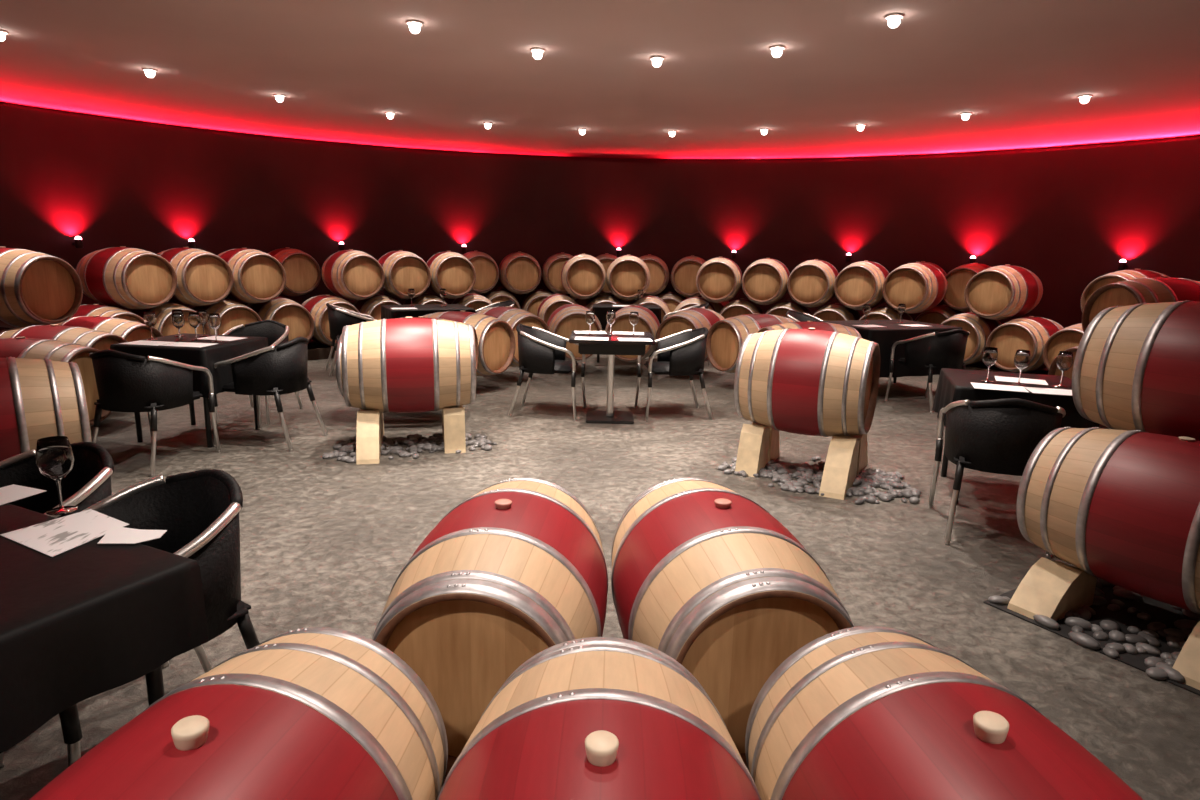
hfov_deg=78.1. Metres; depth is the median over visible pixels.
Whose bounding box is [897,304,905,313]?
bowl
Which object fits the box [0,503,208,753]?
tablecloth
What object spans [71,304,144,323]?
wine barrel
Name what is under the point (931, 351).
armchair
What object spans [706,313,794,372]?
wine barrel
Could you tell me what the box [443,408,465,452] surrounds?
wedge
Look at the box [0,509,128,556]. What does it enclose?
paper sheet
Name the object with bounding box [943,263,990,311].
wine barrel
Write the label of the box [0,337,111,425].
wine barrel
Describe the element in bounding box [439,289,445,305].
wine glass
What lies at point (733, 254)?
uplight
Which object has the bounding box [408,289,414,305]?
wine glass
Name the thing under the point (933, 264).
wine barrel
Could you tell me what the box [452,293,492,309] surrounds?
wine barrel
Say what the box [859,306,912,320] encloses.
wine barrel
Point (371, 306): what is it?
wine barrel
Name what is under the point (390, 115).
recessed light
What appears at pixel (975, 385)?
paper sheet
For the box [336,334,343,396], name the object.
wine barrel
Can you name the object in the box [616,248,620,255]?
uplight
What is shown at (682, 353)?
armchair
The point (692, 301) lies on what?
wine barrel
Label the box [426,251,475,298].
wine barrel
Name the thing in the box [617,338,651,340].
paper sheet
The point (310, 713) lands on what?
wine barrel
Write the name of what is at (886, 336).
tablecloth
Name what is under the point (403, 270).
wine barrel
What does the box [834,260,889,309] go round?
wine barrel
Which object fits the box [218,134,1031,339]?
wall
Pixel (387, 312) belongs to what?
tablecloth
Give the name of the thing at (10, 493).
paper sheet
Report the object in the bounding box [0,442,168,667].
armchair
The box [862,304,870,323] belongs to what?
wine glass
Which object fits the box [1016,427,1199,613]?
wine barrel
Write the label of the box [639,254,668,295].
wine barrel
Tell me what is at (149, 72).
recessed light
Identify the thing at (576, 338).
paper sheet
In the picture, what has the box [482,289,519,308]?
wine barrel
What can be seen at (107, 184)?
wall
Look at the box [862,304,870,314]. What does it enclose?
bowl
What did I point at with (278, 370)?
armchair
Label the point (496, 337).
wine barrel
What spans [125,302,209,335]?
wine barrel
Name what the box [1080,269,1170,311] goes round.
wine barrel
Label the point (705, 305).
armchair
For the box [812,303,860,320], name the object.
wine barrel
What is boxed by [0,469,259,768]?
armchair
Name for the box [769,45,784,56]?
recessed light
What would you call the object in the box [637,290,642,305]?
wine glass
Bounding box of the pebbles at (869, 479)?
[718,456,921,504]
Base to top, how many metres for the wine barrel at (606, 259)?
0.668 m
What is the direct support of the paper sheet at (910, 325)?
on the tablecloth at (886, 336)
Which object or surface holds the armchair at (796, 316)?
on the floor
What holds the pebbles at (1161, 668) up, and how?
on the tray
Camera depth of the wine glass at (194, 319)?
5.50 m
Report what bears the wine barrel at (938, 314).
on the rail
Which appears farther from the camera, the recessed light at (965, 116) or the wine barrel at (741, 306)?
the wine barrel at (741, 306)
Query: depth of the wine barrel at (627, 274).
10.64 m
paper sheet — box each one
[0,484,45,504]
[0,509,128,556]
[97,526,166,543]
[120,340,176,345]
[160,342,214,346]
[197,336,244,340]
[574,331,606,333]
[575,337,608,340]
[612,331,643,334]
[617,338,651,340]
[853,325,884,326]
[903,324,927,326]
[971,383,1028,391]
[995,376,1047,384]
[1024,387,1072,395]
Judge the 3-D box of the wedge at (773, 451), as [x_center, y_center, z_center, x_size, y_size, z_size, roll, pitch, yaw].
[1.207,0.274,5.379,0.150,0.326,0.270,7,13,27]
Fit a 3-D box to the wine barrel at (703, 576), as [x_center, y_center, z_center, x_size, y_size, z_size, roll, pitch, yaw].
[0.386,0.653,2.432,0.660,0.677,0.950,0,12,-8]
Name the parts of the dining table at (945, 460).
leg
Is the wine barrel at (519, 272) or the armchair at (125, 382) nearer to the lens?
the armchair at (125, 382)
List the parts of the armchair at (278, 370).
leg, arm rail, leg, seat, backrest, leg, leg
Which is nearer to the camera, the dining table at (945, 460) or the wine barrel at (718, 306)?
the dining table at (945, 460)
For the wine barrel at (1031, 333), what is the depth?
8.60 m
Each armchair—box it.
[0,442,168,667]
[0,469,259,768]
[89,349,220,476]
[208,320,302,423]
[212,337,327,451]
[326,303,375,375]
[476,300,514,312]
[508,324,585,420]
[634,327,712,420]
[663,303,709,364]
[786,310,822,321]
[885,329,969,412]
[928,398,1065,558]
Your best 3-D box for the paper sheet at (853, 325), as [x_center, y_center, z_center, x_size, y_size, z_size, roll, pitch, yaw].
[2.818,-0.774,7.742,0.280,0.002,0.200,-3,13,-22]
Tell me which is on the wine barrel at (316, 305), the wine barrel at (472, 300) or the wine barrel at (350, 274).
the wine barrel at (350, 274)
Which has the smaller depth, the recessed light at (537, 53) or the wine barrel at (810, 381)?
the wine barrel at (810, 381)
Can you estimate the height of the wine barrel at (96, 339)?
0.668 m
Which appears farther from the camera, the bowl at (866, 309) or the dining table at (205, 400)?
the bowl at (866, 309)
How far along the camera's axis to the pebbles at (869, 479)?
4.86 m
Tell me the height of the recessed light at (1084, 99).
0.072 m
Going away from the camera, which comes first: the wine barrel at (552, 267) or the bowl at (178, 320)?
the bowl at (178, 320)
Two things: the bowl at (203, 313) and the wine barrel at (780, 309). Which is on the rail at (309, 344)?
the wine barrel at (780, 309)
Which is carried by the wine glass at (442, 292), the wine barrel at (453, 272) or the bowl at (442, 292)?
the bowl at (442, 292)
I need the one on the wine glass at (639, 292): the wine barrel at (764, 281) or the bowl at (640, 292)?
the bowl at (640, 292)
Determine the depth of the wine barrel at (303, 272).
10.04 m
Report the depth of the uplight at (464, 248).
11.95 m
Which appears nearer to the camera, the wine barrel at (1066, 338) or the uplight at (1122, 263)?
the wine barrel at (1066, 338)
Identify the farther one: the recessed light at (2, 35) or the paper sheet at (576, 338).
the paper sheet at (576, 338)
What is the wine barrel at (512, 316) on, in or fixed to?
on the floor
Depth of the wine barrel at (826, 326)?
7.31 m
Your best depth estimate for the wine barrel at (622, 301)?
11.68 m
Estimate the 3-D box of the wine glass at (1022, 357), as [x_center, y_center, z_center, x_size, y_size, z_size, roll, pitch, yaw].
[2.505,-0.192,4.402,0.086,0.208,0.086,1,12,0]
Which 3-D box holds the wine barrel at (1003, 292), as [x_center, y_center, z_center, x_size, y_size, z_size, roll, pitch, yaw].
[4.923,-1.311,9.013,0.950,0.668,0.660,-9,16,-41]
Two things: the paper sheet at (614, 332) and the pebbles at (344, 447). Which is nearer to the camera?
the pebbles at (344, 447)
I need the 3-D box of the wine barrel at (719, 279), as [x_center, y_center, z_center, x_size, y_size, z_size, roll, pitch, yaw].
[1.756,-1.769,10.881,0.660,0.668,0.950,4,12,13]
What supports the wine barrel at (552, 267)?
on the wine barrel at (531, 302)
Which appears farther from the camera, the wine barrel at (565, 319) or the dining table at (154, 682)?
the wine barrel at (565, 319)
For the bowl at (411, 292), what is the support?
on the wine glass at (411, 292)
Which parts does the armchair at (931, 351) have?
leg, arm rail, leg, leg, seat, backrest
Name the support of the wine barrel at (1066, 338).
on the rail at (313, 353)
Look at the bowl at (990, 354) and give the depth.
4.46 m
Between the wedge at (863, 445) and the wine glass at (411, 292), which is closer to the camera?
the wedge at (863, 445)
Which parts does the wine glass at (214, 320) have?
stem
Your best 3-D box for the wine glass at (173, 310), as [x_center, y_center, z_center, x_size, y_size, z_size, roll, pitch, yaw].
[-3.268,-0.596,5.734,0.086,0.208,0.086,1,12,0]
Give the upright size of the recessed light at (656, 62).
0.072 m
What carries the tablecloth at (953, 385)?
on the dining table at (945, 460)
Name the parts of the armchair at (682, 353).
leg, leg, arm rail, seat, arm rail, backrest, leg, leg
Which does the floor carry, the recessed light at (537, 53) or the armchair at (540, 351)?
the armchair at (540, 351)
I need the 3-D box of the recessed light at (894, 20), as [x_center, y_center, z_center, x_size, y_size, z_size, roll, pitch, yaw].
[1.904,-2.451,4.793,0.120,0.072,0.120,1,12,0]
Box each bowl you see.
[36,436,73,478]
[144,311,156,326]
[171,309,182,317]
[172,312,184,327]
[188,312,200,327]
[196,310,207,324]
[208,313,220,328]
[408,289,414,297]
[439,289,445,297]
[585,311,594,323]
[606,311,615,323]
[629,312,638,324]
[637,290,642,297]
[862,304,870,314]
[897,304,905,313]
[982,347,997,365]
[1014,350,1030,368]
[1056,351,1072,370]
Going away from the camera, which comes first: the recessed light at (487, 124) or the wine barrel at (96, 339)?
the wine barrel at (96, 339)
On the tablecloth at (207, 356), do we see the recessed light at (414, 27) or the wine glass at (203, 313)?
the wine glass at (203, 313)
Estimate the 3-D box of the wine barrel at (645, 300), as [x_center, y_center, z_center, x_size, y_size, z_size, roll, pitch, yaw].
[0.741,-1.241,11.156,0.660,0.668,0.950,2,12,4]
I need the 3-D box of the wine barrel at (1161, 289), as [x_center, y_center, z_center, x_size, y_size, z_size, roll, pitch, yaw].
[4.597,-0.682,6.103,0.950,0.668,0.660,-2,12,-14]
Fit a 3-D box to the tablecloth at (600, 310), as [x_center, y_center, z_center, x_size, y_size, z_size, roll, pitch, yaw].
[0.347,-1.100,9.803,0.939,0.300,0.584,1,12,0]
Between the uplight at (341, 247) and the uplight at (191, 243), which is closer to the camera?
the uplight at (191, 243)
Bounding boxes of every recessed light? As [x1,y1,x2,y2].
[0,29,7,40]
[142,68,156,77]
[273,94,284,101]
[385,112,394,118]
[406,20,422,33]
[483,122,492,128]
[530,47,544,58]
[578,128,586,134]
[650,56,664,66]
[668,130,676,136]
[760,128,768,134]
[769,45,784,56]
[856,124,865,130]
[885,13,903,27]
[960,112,971,119]
[1078,94,1092,103]
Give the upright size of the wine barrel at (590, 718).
0.691 m
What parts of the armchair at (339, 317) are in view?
leg, leg, backrest, arm rail, arm rail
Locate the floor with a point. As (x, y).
(324, 542)
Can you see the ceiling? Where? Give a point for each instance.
(1021, 68)
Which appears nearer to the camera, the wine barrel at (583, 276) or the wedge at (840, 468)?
the wedge at (840, 468)
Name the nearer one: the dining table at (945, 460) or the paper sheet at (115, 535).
the paper sheet at (115, 535)
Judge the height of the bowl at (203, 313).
0.114 m
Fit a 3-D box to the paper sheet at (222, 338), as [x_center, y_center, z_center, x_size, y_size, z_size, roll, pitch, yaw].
[-2.910,-0.474,5.696,0.310,0.002,0.200,4,12,14]
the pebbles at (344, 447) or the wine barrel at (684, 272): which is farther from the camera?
the wine barrel at (684, 272)
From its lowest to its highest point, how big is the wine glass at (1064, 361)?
0.208 m
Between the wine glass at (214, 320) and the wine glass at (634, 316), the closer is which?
the wine glass at (214, 320)
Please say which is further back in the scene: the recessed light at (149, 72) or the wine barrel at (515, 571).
the recessed light at (149, 72)
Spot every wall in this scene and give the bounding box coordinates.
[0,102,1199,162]
[0,106,229,330]
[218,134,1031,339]
[1010,139,1199,327]
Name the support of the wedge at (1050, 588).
on the pebbles at (1161, 668)
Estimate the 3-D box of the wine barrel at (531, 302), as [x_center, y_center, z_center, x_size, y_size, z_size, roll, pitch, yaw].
[-0.956,-1.461,12.035,0.660,0.668,0.950,-1,12,-10]
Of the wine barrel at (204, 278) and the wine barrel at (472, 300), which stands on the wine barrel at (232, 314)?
the wine barrel at (204, 278)
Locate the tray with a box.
[983,578,1199,695]
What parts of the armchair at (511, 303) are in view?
arm rail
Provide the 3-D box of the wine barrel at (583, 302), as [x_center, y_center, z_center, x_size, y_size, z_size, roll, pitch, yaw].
[-0.259,-1.463,12.121,0.660,0.668,0.950,0,12,-4]
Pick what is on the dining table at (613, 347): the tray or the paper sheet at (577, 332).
the paper sheet at (577, 332)
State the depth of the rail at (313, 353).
9.46 m
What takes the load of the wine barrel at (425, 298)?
on the rail at (309, 344)
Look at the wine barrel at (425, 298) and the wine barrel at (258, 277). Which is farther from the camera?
the wine barrel at (425, 298)
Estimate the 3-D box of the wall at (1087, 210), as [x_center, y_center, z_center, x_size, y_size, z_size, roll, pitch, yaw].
[6.987,-0.801,4.909,2.385,2.870,11.172,1,12,0]
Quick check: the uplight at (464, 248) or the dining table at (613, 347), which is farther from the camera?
the uplight at (464, 248)
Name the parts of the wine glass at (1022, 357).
stem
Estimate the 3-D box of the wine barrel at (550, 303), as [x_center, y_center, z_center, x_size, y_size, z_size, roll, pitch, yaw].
[-0.607,-1.260,11.109,0.660,0.668,0.950,0,12,-8]
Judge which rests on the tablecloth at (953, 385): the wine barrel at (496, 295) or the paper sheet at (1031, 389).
the paper sheet at (1031, 389)
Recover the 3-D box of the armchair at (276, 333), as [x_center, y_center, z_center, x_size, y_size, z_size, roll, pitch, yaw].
[-2.962,-0.264,6.354,0.560,0.802,0.621,2,12,6]
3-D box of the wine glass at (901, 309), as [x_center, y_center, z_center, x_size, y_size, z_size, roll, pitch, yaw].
[3.322,-0.956,8.162,0.086,0.208,0.086,1,12,0]
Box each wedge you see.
[356,410,381,464]
[360,409,383,440]
[442,406,462,438]
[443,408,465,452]
[735,424,769,476]
[751,422,779,460]
[819,436,859,499]
[840,434,867,475]
[1007,557,1096,620]
[1172,621,1199,689]
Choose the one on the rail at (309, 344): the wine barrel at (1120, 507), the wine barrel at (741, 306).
the wine barrel at (741, 306)
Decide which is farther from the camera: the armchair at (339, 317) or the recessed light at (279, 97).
the armchair at (339, 317)
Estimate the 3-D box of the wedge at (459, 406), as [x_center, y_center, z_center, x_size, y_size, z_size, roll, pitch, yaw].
[-1.148,0.149,5.749,0.150,0.317,0.230,-2,12,-14]
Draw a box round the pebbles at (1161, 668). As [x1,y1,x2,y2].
[988,564,1199,682]
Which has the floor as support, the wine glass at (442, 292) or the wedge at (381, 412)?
the wedge at (381, 412)
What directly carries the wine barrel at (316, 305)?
on the rail at (309, 344)
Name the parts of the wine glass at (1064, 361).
stem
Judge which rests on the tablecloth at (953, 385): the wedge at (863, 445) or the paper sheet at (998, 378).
the paper sheet at (998, 378)
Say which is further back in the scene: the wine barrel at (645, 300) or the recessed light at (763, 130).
the wine barrel at (645, 300)
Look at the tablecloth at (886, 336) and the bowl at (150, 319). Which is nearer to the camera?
the bowl at (150, 319)
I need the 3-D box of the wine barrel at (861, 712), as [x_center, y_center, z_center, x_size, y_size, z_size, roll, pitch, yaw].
[0.681,0.881,1.334,0.660,0.691,0.950,0,12,-8]
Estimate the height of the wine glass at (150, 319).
0.208 m
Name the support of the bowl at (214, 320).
on the wine glass at (214, 320)
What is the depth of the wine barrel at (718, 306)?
11.52 m
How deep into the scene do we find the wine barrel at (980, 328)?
8.99 m
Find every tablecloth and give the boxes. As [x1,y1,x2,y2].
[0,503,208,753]
[110,333,267,397]
[381,304,475,318]
[592,303,661,329]
[815,319,962,377]
[932,368,1098,427]
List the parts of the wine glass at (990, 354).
stem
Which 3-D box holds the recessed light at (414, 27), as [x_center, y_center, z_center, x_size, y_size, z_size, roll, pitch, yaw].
[-1.293,-2.598,5.165,0.120,0.072,0.120,1,12,0]
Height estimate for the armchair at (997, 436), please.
0.802 m
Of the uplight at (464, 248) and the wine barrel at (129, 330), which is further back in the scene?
the uplight at (464, 248)
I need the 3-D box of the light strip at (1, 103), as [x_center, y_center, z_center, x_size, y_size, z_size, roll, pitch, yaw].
[0.282,-1.012,4.895,17.160,3.000,17.160,1,12,0]
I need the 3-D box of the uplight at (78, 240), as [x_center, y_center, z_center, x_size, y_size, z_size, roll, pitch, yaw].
[-6.253,-1.887,8.845,0.174,0.144,0.084,8,14,31]
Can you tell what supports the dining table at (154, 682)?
on the floor
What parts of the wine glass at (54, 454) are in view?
stem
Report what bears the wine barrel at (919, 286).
on the wine barrel at (886, 312)
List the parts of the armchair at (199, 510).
leg, leg, arm rail, backrest, leg, arm rail, seat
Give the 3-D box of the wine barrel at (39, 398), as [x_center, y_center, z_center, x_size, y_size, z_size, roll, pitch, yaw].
[-3.204,0.129,3.800,0.912,0.702,0.693,-8,15,-39]
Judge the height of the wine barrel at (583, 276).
0.668 m
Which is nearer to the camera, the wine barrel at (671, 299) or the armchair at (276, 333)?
the armchair at (276, 333)
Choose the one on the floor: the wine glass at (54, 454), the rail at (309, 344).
the rail at (309, 344)
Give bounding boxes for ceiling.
[0,0,1199,158]
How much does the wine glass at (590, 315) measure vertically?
0.208 m
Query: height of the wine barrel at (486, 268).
0.668 m
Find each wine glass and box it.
[36,436,77,514]
[144,311,157,339]
[171,309,183,336]
[172,312,185,340]
[188,312,200,340]
[196,310,208,336]
[208,313,221,342]
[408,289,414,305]
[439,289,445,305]
[585,311,594,335]
[606,311,615,334]
[629,312,638,335]
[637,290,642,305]
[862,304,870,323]
[897,304,905,322]
[980,347,997,382]
[1012,350,1030,385]
[1054,351,1072,387]
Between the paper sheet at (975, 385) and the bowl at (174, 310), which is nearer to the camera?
the paper sheet at (975, 385)
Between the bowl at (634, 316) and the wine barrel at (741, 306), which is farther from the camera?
the wine barrel at (741, 306)
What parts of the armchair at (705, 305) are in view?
arm rail, backrest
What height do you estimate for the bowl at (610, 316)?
0.114 m
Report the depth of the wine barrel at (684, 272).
11.53 m
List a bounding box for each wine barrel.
[0,247,82,327]
[0,324,126,350]
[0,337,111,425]
[0,357,91,460]
[29,627,447,799]
[57,315,162,341]
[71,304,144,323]
[75,246,176,309]
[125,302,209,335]
[157,247,232,305]
[188,299,261,334]
[217,248,285,303]
[246,297,313,340]
[267,247,320,295]
[301,295,359,345]
[321,249,384,299]
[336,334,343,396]
[341,317,475,412]
[353,294,400,321]
[372,478,607,777]
[378,250,430,298]
[395,316,478,370]
[403,293,446,304]
[424,311,515,375]
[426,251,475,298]
[437,637,760,799]
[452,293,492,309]
[463,251,498,293]
[477,306,549,366]
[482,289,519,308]
[499,251,540,293]
[521,289,552,315]
[537,293,577,323]
[542,252,572,294]
[547,304,601,360]
[561,253,605,298]
[569,295,596,306]
[585,294,621,330]
[595,253,617,294]
[605,305,659,361]
[606,254,649,299]
[611,477,853,768]
[613,296,638,303]
[633,295,670,321]
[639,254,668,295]
[655,307,724,361]
[657,292,684,311]
[671,255,705,297]
[674,297,715,311]
[696,257,741,302]
[701,297,728,312]
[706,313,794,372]
[719,298,762,318]
[734,328,879,436]
[742,258,789,304]
[745,626,1142,799]
[757,321,861,337]
[766,300,810,316]
[787,259,838,306]
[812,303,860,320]
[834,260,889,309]
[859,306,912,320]
[882,262,946,313]
[914,305,964,323]
[915,261,946,275]
[941,312,1001,364]
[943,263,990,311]
[964,264,1042,319]
[986,316,1063,372]
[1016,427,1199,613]
[1043,323,1083,369]
[1048,346,1077,379]
[1072,300,1199,440]
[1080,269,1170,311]
[1082,276,1199,331]
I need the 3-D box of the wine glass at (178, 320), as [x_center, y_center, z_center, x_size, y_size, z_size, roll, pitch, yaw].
[-3.129,-0.544,5.498,0.086,0.208,0.086,1,12,0]
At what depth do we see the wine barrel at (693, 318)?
8.45 m
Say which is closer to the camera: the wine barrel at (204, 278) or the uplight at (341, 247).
the wine barrel at (204, 278)
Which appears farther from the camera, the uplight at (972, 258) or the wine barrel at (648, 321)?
the uplight at (972, 258)
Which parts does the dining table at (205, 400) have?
leg, leg, leg, leg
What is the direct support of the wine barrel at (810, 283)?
on the wine barrel at (780, 309)
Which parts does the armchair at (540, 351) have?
leg, leg, backrest, arm rail, seat, arm rail, leg, leg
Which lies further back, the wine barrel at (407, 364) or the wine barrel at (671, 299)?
the wine barrel at (671, 299)
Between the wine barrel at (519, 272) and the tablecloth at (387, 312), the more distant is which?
the wine barrel at (519, 272)
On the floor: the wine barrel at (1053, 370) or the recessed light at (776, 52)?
the wine barrel at (1053, 370)
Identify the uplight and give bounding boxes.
[72,236,82,247]
[187,238,194,247]
[338,241,344,250]
[461,244,466,252]
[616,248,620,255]
[731,250,736,258]
[846,253,850,261]
[969,255,975,263]
[1118,259,1127,270]
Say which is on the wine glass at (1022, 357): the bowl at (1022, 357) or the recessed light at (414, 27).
the bowl at (1022, 357)
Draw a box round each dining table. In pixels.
[134,395,256,447]
[145,665,164,705]
[569,330,655,423]
[597,351,653,362]
[941,445,959,503]
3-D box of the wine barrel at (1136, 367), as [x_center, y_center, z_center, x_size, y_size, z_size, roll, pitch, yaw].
[2.673,-0.090,3.176,0.660,0.668,0.950,-6,14,-31]
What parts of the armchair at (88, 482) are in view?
arm rail, backrest, arm rail, leg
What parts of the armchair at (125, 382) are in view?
leg, backrest, seat, leg, leg, arm rail, leg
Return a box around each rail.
[307,342,1048,374]
[307,347,1013,372]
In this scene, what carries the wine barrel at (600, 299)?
on the rail at (309, 344)
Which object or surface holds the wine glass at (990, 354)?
on the tablecloth at (953, 385)
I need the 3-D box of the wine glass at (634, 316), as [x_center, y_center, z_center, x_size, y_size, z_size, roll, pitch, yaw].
[0.295,-0.659,6.419,0.086,0.208,0.086,1,12,0]
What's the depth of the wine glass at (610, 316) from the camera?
6.42 m
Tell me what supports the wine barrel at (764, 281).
on the wine barrel at (780, 309)
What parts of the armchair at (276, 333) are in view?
arm rail, leg, backrest, leg, arm rail, leg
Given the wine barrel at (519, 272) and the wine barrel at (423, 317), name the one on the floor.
the wine barrel at (423, 317)
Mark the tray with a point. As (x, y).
(1161, 612)
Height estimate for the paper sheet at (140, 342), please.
0.002 m
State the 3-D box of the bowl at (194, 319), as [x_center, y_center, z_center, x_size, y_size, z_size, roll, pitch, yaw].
[-3.028,-0.596,5.528,0.086,0.114,0.086,1,12,0]
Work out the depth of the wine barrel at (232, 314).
8.59 m
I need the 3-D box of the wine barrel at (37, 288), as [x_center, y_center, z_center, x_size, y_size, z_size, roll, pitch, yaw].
[-4.961,-0.942,6.195,0.950,0.668,0.660,4,12,14]
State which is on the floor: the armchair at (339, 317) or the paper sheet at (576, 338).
the armchair at (339, 317)
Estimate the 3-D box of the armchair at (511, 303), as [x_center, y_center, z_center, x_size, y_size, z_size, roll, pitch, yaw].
[-1.377,-0.873,9.451,0.621,0.802,0.560,-6,14,-31]
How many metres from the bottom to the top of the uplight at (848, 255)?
0.144 m
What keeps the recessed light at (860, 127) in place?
in the ceiling
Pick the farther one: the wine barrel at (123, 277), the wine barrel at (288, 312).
the wine barrel at (288, 312)
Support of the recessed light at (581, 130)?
in the ceiling
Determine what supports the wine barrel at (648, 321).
on the floor
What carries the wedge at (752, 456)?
on the pebbles at (869, 479)
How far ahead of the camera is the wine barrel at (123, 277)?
7.72 m
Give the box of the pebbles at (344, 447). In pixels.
[322,433,496,462]
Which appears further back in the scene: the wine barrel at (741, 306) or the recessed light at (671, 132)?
the wine barrel at (741, 306)
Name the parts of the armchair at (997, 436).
leg, leg, arm rail, seat, backrest, leg, arm rail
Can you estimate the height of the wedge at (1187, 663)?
0.194 m
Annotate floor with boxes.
[0,340,1199,799]
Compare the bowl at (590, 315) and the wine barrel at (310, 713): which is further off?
the bowl at (590, 315)
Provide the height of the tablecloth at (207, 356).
0.340 m
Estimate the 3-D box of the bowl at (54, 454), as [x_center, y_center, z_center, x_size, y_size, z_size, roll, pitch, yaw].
[-1.504,0.163,2.043,0.086,0.114,0.086,1,12,0]
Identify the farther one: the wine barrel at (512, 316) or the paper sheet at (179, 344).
the wine barrel at (512, 316)
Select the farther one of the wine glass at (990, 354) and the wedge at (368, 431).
the wedge at (368, 431)
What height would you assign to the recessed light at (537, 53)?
0.072 m
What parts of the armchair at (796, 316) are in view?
arm rail, arm rail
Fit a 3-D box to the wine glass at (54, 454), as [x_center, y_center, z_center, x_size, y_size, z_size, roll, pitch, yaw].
[-1.505,0.209,2.052,0.086,0.208,0.086,1,12,0]
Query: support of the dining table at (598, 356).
on the floor
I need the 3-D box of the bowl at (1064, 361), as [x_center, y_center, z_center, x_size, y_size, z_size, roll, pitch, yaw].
[2.746,-0.228,4.373,0.086,0.114,0.086,1,12,0]

